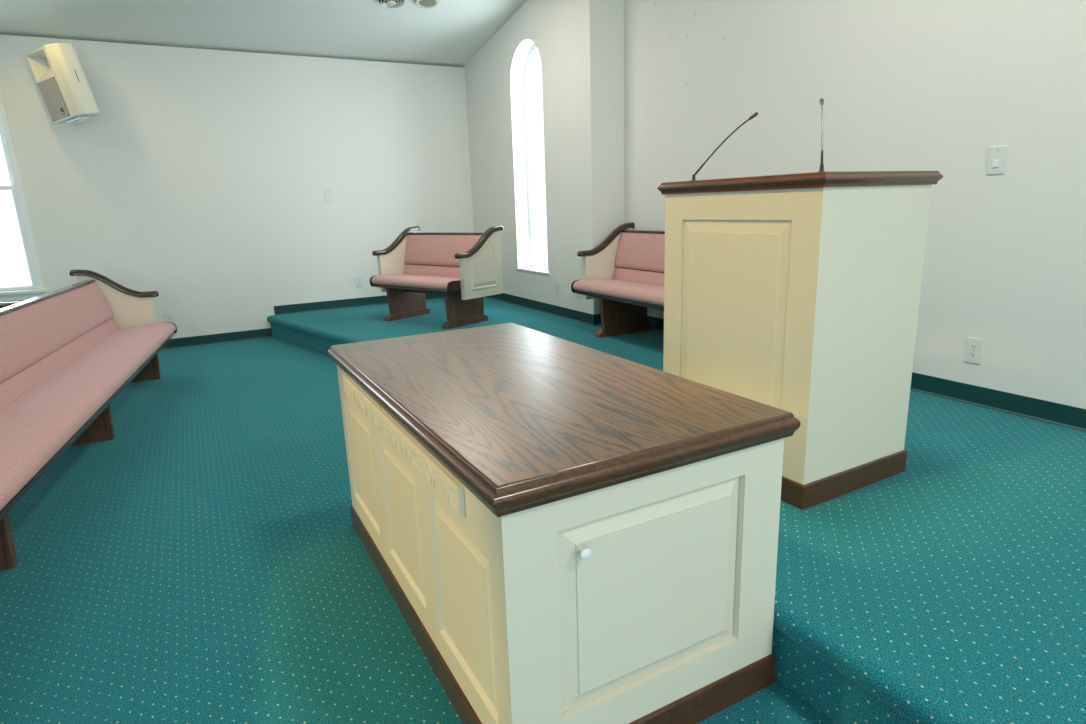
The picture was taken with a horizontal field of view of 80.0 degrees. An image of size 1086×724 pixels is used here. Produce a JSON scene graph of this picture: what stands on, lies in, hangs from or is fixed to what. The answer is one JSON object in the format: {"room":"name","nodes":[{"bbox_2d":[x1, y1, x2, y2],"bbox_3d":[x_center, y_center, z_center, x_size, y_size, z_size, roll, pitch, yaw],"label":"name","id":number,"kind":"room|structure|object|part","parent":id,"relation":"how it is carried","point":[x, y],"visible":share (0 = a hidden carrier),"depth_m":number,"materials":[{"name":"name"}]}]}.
{"room":"house of worship","nodes":[
{"label":"house of worship","id":0,"kind":"room"},
{"bbox_2d":[0,34,473,338],"bbox_3d":[-5.476,-1.214,5.216,10.497,2.770,0.160,-9,15,-27],"label":"wall","id":1,"kind":"structure","parent":0,"point":[200,178],"depth_m":6.37,"materials":[{"name":"white paint"}]},
{"bbox_2d":[0,86,47,301],"bbox_3d":[-4.950,-1.377,5.414,1.032,1.783,0.140,-9,15,-27],"label":"window","id":2,"kind":"structure","parent":1,"relation":"in","point":[15,293],"depth_m":5.64,"materials":[{"name":"white"}]},
{"bbox_3d":[-4.984,-1.817,5.342,0.888,0.788,0.030,-9,15,-27],"label":"sash","id":3,"kind":"part","parent":2,"relation":"part of","materials":[{"name":"white"}]},
{"bbox_3d":[-4.941,-1.028,5.503,0.888,0.893,0.030,-9,15,-27],"label":"sash","id":4,"kind":"part","parent":2,"relation":"part of","materials":[{"name":"white"}]},
{"bbox_3d":[-4.922,-0.553,5.615,1.032,0.085,0.140,-9,15,-27],"label":"sill","id":5,"kind":"part","parent":2,"relation":"part of","materials":[{"name":"white"}]},
{"bbox_2d":[25,43,99,123],"bbox_3d":[-3.973,-2.303,5.386,0.447,0.608,0.317,5,16,28],"label":"loudspeaker","id":6,"kind":"object","parent":1,"relation":"attached to","point":[56,68],"visible":1,"depth_m":5.30,"materials":[{"name":"white paint"}]},
{"bbox_2d":[37,77,69,120],"bbox_3d":[-4.049,-2.171,5.348,0.204,0.321,0.206,-9,15,-27],"label":"grille","id":7,"kind":"object","parent":6,"relation":"attached to","point":[50,90],"depth_m":5.34,"materials":[{"name":"grey"}]},
{"bbox_2d":[164,313,174,323],"bbox_3d":[-3.645,-0.415,6.318,0.079,0.124,0.008,-9,15,-27],"label":"wall outlet","id":8,"kind":"object","parent":1,"relation":"attached to","point":[169,317],"visible":0.77,"depth_m":6.31,"materials":[{"name":"white plastic"}]},
{"bbox_2d":[161,328,271,349],"bbox_3d":[-6.383,0.261,4.940,8.235,0.095,0.017,-9,15,-27],"label":"baseboard","id":9,"kind":"structure","parent":1,"relation":"attached to","point":[259,333],"depth_m":6.55,"materials":[{"name":"teal plastic"}]},
{"bbox_2d":[324,189,332,201],"bbox_3d":[-2.251,-1.747,6.790,0.079,0.124,0.016,-9,15,-27],"label":"light switch","id":10,"kind":"object","parent":1,"relation":"attached to","point":[328,193],"visible":1,"depth_m":6.79,"materials":[{"name":"white plastic"}]},
{"bbox_2d":[355,277,363,287],"bbox_3d":[-2.021,-0.876,7.119,0.079,0.124,0.008,-9,15,-27],"label":"wall outlet","id":11,"kind":"object","parent":1,"relation":"attached to","point":[359,280],"visible":1,"depth_m":7.12,"materials":[{"name":"white plastic"}]},
{"bbox_2d":[0,0,526,66],"bbox_3d":[-4.018,-2.601,2.507,10.972,1.112,5.660,-9,15,-27],"label":"ceiling","id":12,"kind":"structure","parent":0,"point":[450,33],"depth_m":5.79,"materials":[{"name":"white paint"}]},
{"bbox_2d":[377,0,404,7],"bbox_3d":[-1.303,-3.092,5.547,0.231,0.052,0.229,-11,16,-31],"label":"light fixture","id":13,"kind":"object","parent":12,"relation":"in","point":[383,3],"visible":1,"depth_m":5.57,"materials":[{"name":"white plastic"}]},
{"bbox_2d":[415,0,438,8],"bbox_3d":[-1.010,-3.137,5.649,0.209,0.045,0.206,-11,16,-31],"label":"recessed light","id":14,"kind":"object","parent":12,"relation":"in","point":[425,4],"visible":1,"depth_m":5.67,"materials":[{"name":"beige"}]},
{"bbox_2d":[0,337,834,723],"bbox_3d":[-2.534,1.200,0.889,11.022,0.060,11.400,-9,15,-27],"label":"floor","id":15,"kind":"structure","parent":0,"point":[205,561],"depth_m":2.32,"materials":[{"name":"teal carpet"}]},
{"bbox_2d":[0,301,20,308],"bbox_3d":[-3.244,0.323,2.578,0.668,0.890,4.999,-7,15,-20],"label":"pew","id":16,"kind":"object","parent":15,"relation":"on","point":[2,304],"visible":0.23,"depth_m":4.80,"materials":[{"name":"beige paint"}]},
{"bbox_2d":[0,270,176,570],"bbox_3d":[-2.453,0.201,2.967,0.668,0.890,4.999,-7,15,-20],"label":"pew","id":17,"kind":"object","parent":15,"relation":"on","point":[66,353],"visible":1,"depth_m":3.59,"materials":[{"name":"pink fabric"}]},
{"bbox_3d":[-2.189,0.636,2.339,0.432,0.326,0.044,-7,15,-20],"label":"leg","id":18,"kind":"part","parent":17,"relation":"part of","materials":[{"name":"brown wood"}]},
{"bbox_3d":[-2.650,-0.118,2.816,0.062,0.019,4.883,-7,15,-20],"label":"rail","id":19,"kind":"part","parent":17,"relation":"part of","materials":[{"name":"brown wood"}]},
{"bbox_2d":[0,282,112,382],"bbox_3d":[-2.592,0.021,2.871,0.109,0.283,4.873,-7,15,-20],"label":"cushion","id":20,"kind":"object","parent":17,"relation":"on","point":[34,331],"depth_m":3.90,"materials":[{"name":"fabric"}]},
{"bbox_2d":[0,318,119,410],"bbox_3d":[-2.549,0.221,2.934,0.088,0.132,4.873,-7,15,-20],"label":"cushion","id":21,"kind":"object","parent":17,"relation":"on","point":[14,387],"depth_m":3.75,"materials":[{"name":"fabric"}]},
{"bbox_2d":[0,323,175,510],"bbox_3d":[-2.340,0.239,3.021,0.426,0.078,4.845,-7,15,-20],"label":"seat cushion","id":22,"kind":"object","parent":17,"relation":"on","point":[43,416],"depth_m":3.17,"materials":[{"name":"fabric"}]},
{"bbox_3d":[-2.731,0.317,3.717,0.432,0.326,0.044,-7,15,-20],"label":"leg","id":23,"kind":"part","parent":17,"relation":"part of","materials":[{"name":"brown wood"}]},
{"bbox_3d":[-3.385,-0.417,5.168,0.475,0.592,0.045,-7,15,-20],"label":"panel","id":24,"kind":"part","parent":17,"relation":"part of","materials":[{"name":"beige paint"}]},
{"bbox_3d":[-3.272,-0.002,5.096,0.432,0.326,0.044,-7,15,-20],"label":"leg","id":25,"kind":"part","parent":17,"relation":"part of","materials":[{"name":"brown wood"}]},
{"bbox_2d":[328,323,799,723],"bbox_3d":[-0.098,0.397,2.111,0.805,0.760,1.558,-9,15,-27],"label":"table","id":26,"kind":"object","parent":15,"relation":"on","point":[564,531],"visible":1,"depth_m":1.51,"materials":[{"name":"beige paint"}]},
{"bbox_3d":[-0.659,0.371,2.370,0.010,0.386,0.384,-9,15,-27],"label":"panel","id":27,"kind":"part","parent":26,"relation":"part of","materials":[{"name":"beige paint"}]},
{"bbox_3d":[-0.418,0.468,1.940,0.010,0.386,0.355,-9,15,-27],"label":"panel","id":28,"kind":"part","parent":26,"relation":"part of","materials":[{"name":"beige paint"}]},
{"bbox_3d":[-0.185,0.561,1.524,0.010,0.386,0.360,-9,15,-27],"label":"panel","id":29,"kind":"part","parent":26,"relation":"part of","materials":[{"name":"beige paint"}]},
{"bbox_3d":[0.083,0.387,1.317,0.028,0.028,0.028,-9,15,-27],"label":"knob","id":30,"kind":"part","parent":26,"relation":"part of","materials":[{"name":"white ceramic"}]},
{"bbox_3d":[0.256,0.517,1.469,0.504,0.440,0.018,-9,15,-27],"label":"door","id":31,"kind":"part","parent":26,"relation":"part of","materials":[{"name":"beige paint"}]},
{"bbox_2d":[267,297,1085,723],"bbox_3d":[0.937,0.502,2.665,2.704,0.225,11.000,-9,15,-27],"label":"platform","id":32,"kind":"object","parent":15,"relation":"on","point":[948,588],"visible":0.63,"depth_m":1.83,"materials":[{"name":"teal carpet"}]},
{"bbox_2d":[370,225,502,328],"bbox_3d":[-1.015,-0.816,6.034,1.217,0.864,0.668,9,18,39],"label":"pew","id":33,"kind":"object","parent":32,"relation":"on","point":[465,268],"visible":1,"depth_m":5.94,"materials":[{"name":"pink fabric"}]},
{"bbox_3d":[-1.428,-1.004,6.405,0.045,0.566,0.475,9,18,39],"label":"panel","id":34,"kind":"part","parent":33,"relation":"part of","materials":[{"name":"beige paint"}]},
{"bbox_3d":[-1.334,-0.630,6.332,0.044,0.271,0.445,9,18,39],"label":"leg","id":35,"kind":"part","parent":33,"relation":"part of","materials":[{"name":"brown wood"}]},
{"bbox_2d":[372,274,460,289],"bbox_3d":[-1.089,-0.752,5.955,1.063,0.078,0.426,9,18,39],"label":"seat cushion","id":36,"kind":"object","parent":33,"relation":"on","point":[394,281],"depth_m":5.83,"materials":[{"name":"fabric"}]},
{"bbox_3d":[-1.035,-0.668,6.039,0.773,0.065,0.025,9,18,39],"label":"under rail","id":37,"kind":"part","parent":33,"relation":"part of","materials":[{"name":"brown wood"}]},
{"bbox_2d":[403,264,459,277],"bbox_3d":[-0.949,-0.841,6.110,1.091,0.132,0.088,9,18,39],"label":"cushion","id":38,"kind":"object","parent":33,"relation":"on","point":[440,270],"depth_m":6.15,"materials":[{"name":"fabric"}]},
{"bbox_2d":[404,235,481,265],"bbox_3d":[-0.931,-1.054,6.089,1.091,0.283,0.109,9,18,39],"label":"cushion","id":39,"kind":"object","parent":33,"relation":"on","point":[419,250],"depth_m":6.13,"materials":[{"name":"fabric"}]},
{"bbox_3d":[-0.900,-1.211,6.095,1.101,0.019,0.062,9,18,39],"label":"rail","id":40,"kind":"part","parent":33,"relation":"part of","materials":[{"name":"brown wood"}]},
{"bbox_3d":[-0.764,-0.642,5.517,0.014,0.102,0.148,9,18,39],"label":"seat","id":41,"kind":"part","parent":33,"relation":"part of","materials":[{"name":"brown wood"}]},
{"bbox_3d":[-0.704,-0.526,5.822,0.044,0.271,0.445,9,18,39],"label":"leg","id":42,"kind":"part","parent":33,"relation":"part of","materials":[{"name":"brown wood"}]},
{"bbox_3d":[-0.543,-0.859,5.688,0.045,0.566,0.475,9,18,39],"label":"panel","id":43,"kind":"part","parent":33,"relation":"part of","materials":[{"name":"beige paint"}]},
{"bbox_2d":[571,222,664,337],"bbox_3d":[0.958,-0.535,4.607,0.668,0.864,1.964,-9,15,-27],"label":"pew","id":44,"kind":"object","parent":32,"relation":"on","point":[625,271],"visible":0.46,"depth_m":5.14,"materials":[{"name":"pink fabric"}]},
{"bbox_3d":[0.547,-0.830,5.417,0.475,0.566,0.045,-9,15,-27],"label":"panel","id":45,"kind":"part","parent":44,"relation":"part of","materials":[{"name":"beige paint"}]},
{"bbox_2d":[573,279,663,305],"bbox_3d":[0.854,-0.478,4.563,0.426,0.078,1.810,-9,15,-27],"label":"seat cushion","id":46,"kind":"object","parent":44,"relation":"on","point":[640,292],"depth_m":4.80,"materials":[{"name":"fabric"}]},
{"bbox_3d":[0.651,-0.418,5.192,0.445,0.271,0.044,-9,15,-27],"label":"leg","id":47,"kind":"part","parent":44,"relation":"part of","materials":[{"name":"brown wood"}]},
{"bbox_2d":[612,267,663,286],"bbox_3d":[1.049,-0.553,4.654,0.088,0.132,1.838,-9,15,-27],"label":"cushion","id":48,"kind":"object","parent":44,"relation":"on","point":[642,275],"depth_m":5.11,"materials":[{"name":"fabric"}]},
{"bbox_2d":[615,232,664,271],"bbox_3d":[1.075,-0.763,4.622,0.109,0.283,1.838,-9,15,-27],"label":"cushion","id":49,"kind":"object","parent":44,"relation":"on","point":[634,251],"depth_m":5.13,"materials":[{"name":"fabric"}]},
{"bbox_3d":[1.120,-0.917,4.612,0.062,0.019,1.848,-9,15,-27],"label":"rail","id":50,"kind":"part","parent":44,"relation":"part of","materials":[{"name":"brown wood"}]},
{"bbox_2d":[657,171,942,509],"bbox_3d":[0.929,-0.147,2.518,0.608,1.104,0.775,-10,16,-28],"label":"pulpit","id":51,"kind":"object","parent":32,"relation":"on","point":[798,294],"visible":0.77,"depth_m":2.22,"materials":[{"name":"beige paint"}]},
{"bbox_2d":[691,112,757,180],"bbox_3d":[0.685,-0.814,2.453,0.240,0.238,0.022,3,14,18],"label":"gooseneck microphone","id":52,"kind":"object","parent":51,"relation":"on","point":[755,114],"visible":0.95,"depth_m":2.45,"materials":[{"name":"black metal"}]},
{"bbox_3d":[0.603,-0.743,2.500,0.044,0.050,0.008,2,14,17],"label":"stem","id":53,"kind":"part","parent":52,"relation":"part of","materials":[{"name":"black metal"}]},
{"bbox_3d":[0.686,-0.136,2.386,0.010,0.759,0.520,-10,16,-28],"label":"panel","id":54,"kind":"part","parent":51,"relation":"part of","materials":[{"name":"beige paint"}]},
{"bbox_2d":[818,98,824,171],"bbox_3d":[0.893,-0.733,2.079,0.022,0.245,0.230,2,14,17],"label":"gooseneck microphone","id":55,"kind":"object","parent":51,"relation":"on","point":[821,169],"visible":0.98,"depth_m":2.04,"materials":[{"name":"black metal"}]},
{"bbox_3d":[0.870,-0.635,2.016,0.008,0.051,0.038,3,15,19],"label":"stem","id":56,"kind":"part","parent":55,"relation":"part of","materials":[{"name":"black metal"}]},
{"bbox_2d":[463,0,623,314],"bbox_3d":[-0.116,-1.957,6.527,0.326,3.236,2.744,-9,15,-27],"label":"wall","id":57,"kind":"structure","parent":0,"point":[579,43],"depth_m":5.75,"materials":[{"name":"white paint"}]},
{"bbox_2d":[516,44,549,274],"bbox_3d":[-0.064,-1.949,6.264,0.197,2.133,0.712,-9,15,-27],"label":"window","id":58,"kind":"structure","parent":57,"relation":"in","point":[536,268],"depth_m":6.53,"materials":[{"name":"white"}]},
{"bbox_3d":[-0.047,-0.920,6.505,0.157,0.018,0.712,-9,15,-27],"label":"sill","id":59,"kind":"part","parent":58,"relation":"part of","materials":[{"name":"white"}]},
{"bbox_2d":[555,280,559,293],"bbox_3d":[0.136,-0.701,6.066,0.008,0.124,0.079,-9,15,-27],"label":"wall outlet","id":60,"kind":"object","parent":57,"relation":"attached to","point":[557,283],"visible":1,"depth_m":6.06,"materials":[{"name":"white plastic"}]},
{"bbox_2d":[274,293,1085,431],"bbox_3d":[1.676,0.165,3.266,2.252,0.095,11.237,-13,18,-38],"label":"baseboard","id":61,"kind":"structure","parent":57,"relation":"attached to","point":[1058,414],"depth_m":3.33,"materials":[{"name":"teal plastic"}]},
{"bbox_2d":[624,0,1085,408],"bbox_3d":[2.133,-1.417,2.897,0.150,3.762,6.036,-9,15,-27],"label":"wall","id":62,"kind":"structure","parent":0,"point":[903,85],"depth_m":3.25,"materials":[{"name":"paint"}]},
{"bbox_2d":[964,337,983,363],"bbox_3d":[2.116,-0.055,3.176,0.008,0.124,0.079,-9,15,-27],"label":"wall outlet","id":63,"kind":"object","parent":62,"relation":"attached to","point":[974,347],"visible":1,"depth_m":3.17,"materials":[{"name":"white plastic"}]},
{"bbox_2d":[969,352,976,357],"bbox_3d":[2.115,-0.035,3.179,0.003,0.027,0.034,-9,15,-27],"label":"receptacle","id":64,"kind":"object","parent":63,"relation":"attached to","point":[971,354],"depth_m":3.18,"materials":[{"name":"grey plastic"}]},
{"bbox_2d":[970,344,977,349],"bbox_3d":[2.114,-0.073,3.170,0.003,0.027,0.034,-9,15,-27],"label":"receptacle","id":65,"kind":"object","parent":63,"relation":"attached to","point":[972,346],"depth_m":3.17,"materials":[{"name":"grey plastic"}]},
{"bbox_2d":[986,145,1007,174],"bbox_3d":[2.081,-0.926,2.969,0.012,0.124,0.079,-9,15,-27],"label":"light switch","id":66,"kind":"object","parent":62,"relation":"attached to","point":[997,155],"visible":1,"depth_m":2.97,"materials":[{"name":"white plastic"}]}
]}

